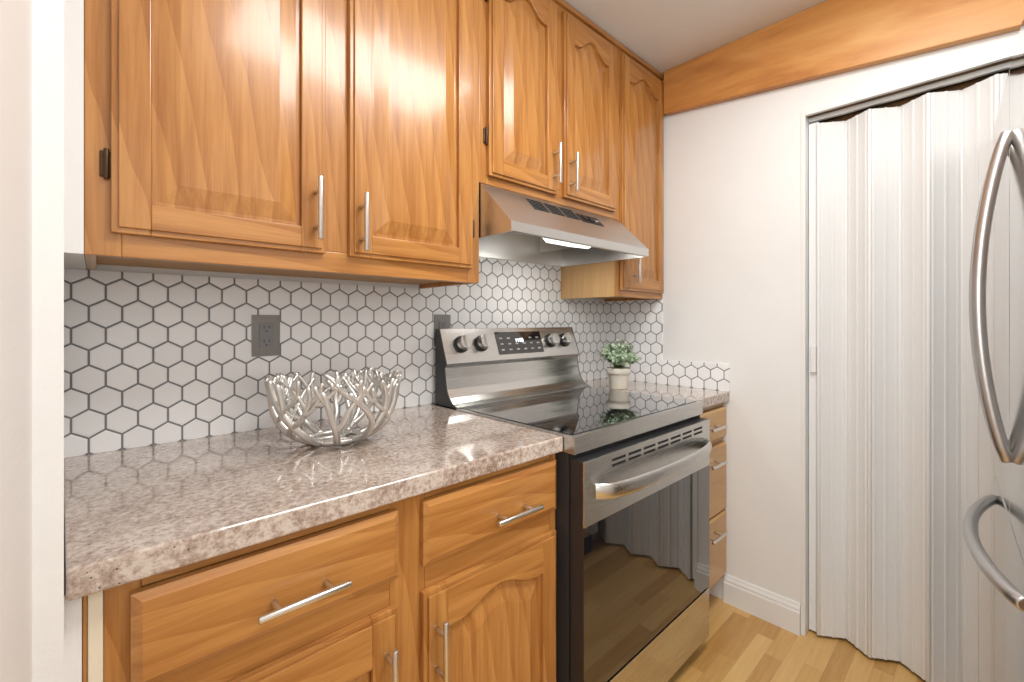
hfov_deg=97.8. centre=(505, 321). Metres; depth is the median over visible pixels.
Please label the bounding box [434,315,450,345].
electrical outlet
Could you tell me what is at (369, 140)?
upper cabinet
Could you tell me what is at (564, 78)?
upper cabinet
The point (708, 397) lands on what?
countertop
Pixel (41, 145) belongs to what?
wall
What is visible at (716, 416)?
base cabinet
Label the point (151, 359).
backsplash
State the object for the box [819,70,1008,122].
wall
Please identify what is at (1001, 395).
refrigerator
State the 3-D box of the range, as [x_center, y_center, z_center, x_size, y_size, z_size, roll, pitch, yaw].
[0.273,0.624,1.612,0.758,1.190,0.735,0,0,-43]
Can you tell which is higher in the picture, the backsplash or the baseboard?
the backsplash
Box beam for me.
[664,0,1023,115]
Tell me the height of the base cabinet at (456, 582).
0.874 m
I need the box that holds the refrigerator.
[962,16,1023,681]
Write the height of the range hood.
0.170 m
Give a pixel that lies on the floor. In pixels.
(737, 645)
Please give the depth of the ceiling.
1.77 m
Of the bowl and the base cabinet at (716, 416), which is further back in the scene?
the base cabinet at (716, 416)
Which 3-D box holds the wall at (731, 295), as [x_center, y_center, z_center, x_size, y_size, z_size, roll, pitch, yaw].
[1.363,0.016,1.595,0.120,2.405,2.300,0,0,-43]
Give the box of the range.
[436,327,711,681]
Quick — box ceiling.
[564,0,825,74]
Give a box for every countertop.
[64,404,562,600]
[584,378,728,407]
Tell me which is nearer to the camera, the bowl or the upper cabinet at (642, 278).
the bowl
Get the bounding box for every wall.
[0,0,85,681]
[65,257,604,404]
[658,30,1019,602]
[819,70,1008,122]
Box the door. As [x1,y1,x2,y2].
[809,73,1007,681]
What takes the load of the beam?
attached to the wall at (731, 295)
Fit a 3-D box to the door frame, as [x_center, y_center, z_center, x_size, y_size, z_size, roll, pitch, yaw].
[1.399,0.204,1.553,0.124,2.030,0.609,0,0,-43]
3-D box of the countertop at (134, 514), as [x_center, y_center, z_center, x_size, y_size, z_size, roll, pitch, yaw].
[-0.416,0.325,1.088,0.964,0.040,0.635,0,0,-43]
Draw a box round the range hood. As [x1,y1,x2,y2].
[479,183,648,266]
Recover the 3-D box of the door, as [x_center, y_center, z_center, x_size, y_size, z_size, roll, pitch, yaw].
[1.398,0.218,1.549,0.068,1.978,0.578,0,0,-43]
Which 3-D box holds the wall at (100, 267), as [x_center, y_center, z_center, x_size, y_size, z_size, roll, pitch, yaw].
[-1.081,0.016,0.990,6.097,2.405,0.120,0,0,-43]
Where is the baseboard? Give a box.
[723,573,800,635]
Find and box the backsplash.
[64,257,729,457]
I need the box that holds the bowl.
[264,367,401,446]
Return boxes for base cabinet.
[82,454,556,681]
[700,403,727,589]
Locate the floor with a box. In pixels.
[668,594,925,681]
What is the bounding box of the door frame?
[801,50,1013,635]
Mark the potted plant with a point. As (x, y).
(618, 372)
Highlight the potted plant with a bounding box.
[596,339,641,389]
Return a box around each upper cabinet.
[84,0,499,287]
[500,0,627,223]
[561,49,663,299]
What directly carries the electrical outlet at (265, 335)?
attached to the backsplash
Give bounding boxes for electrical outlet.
[252,315,279,356]
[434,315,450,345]

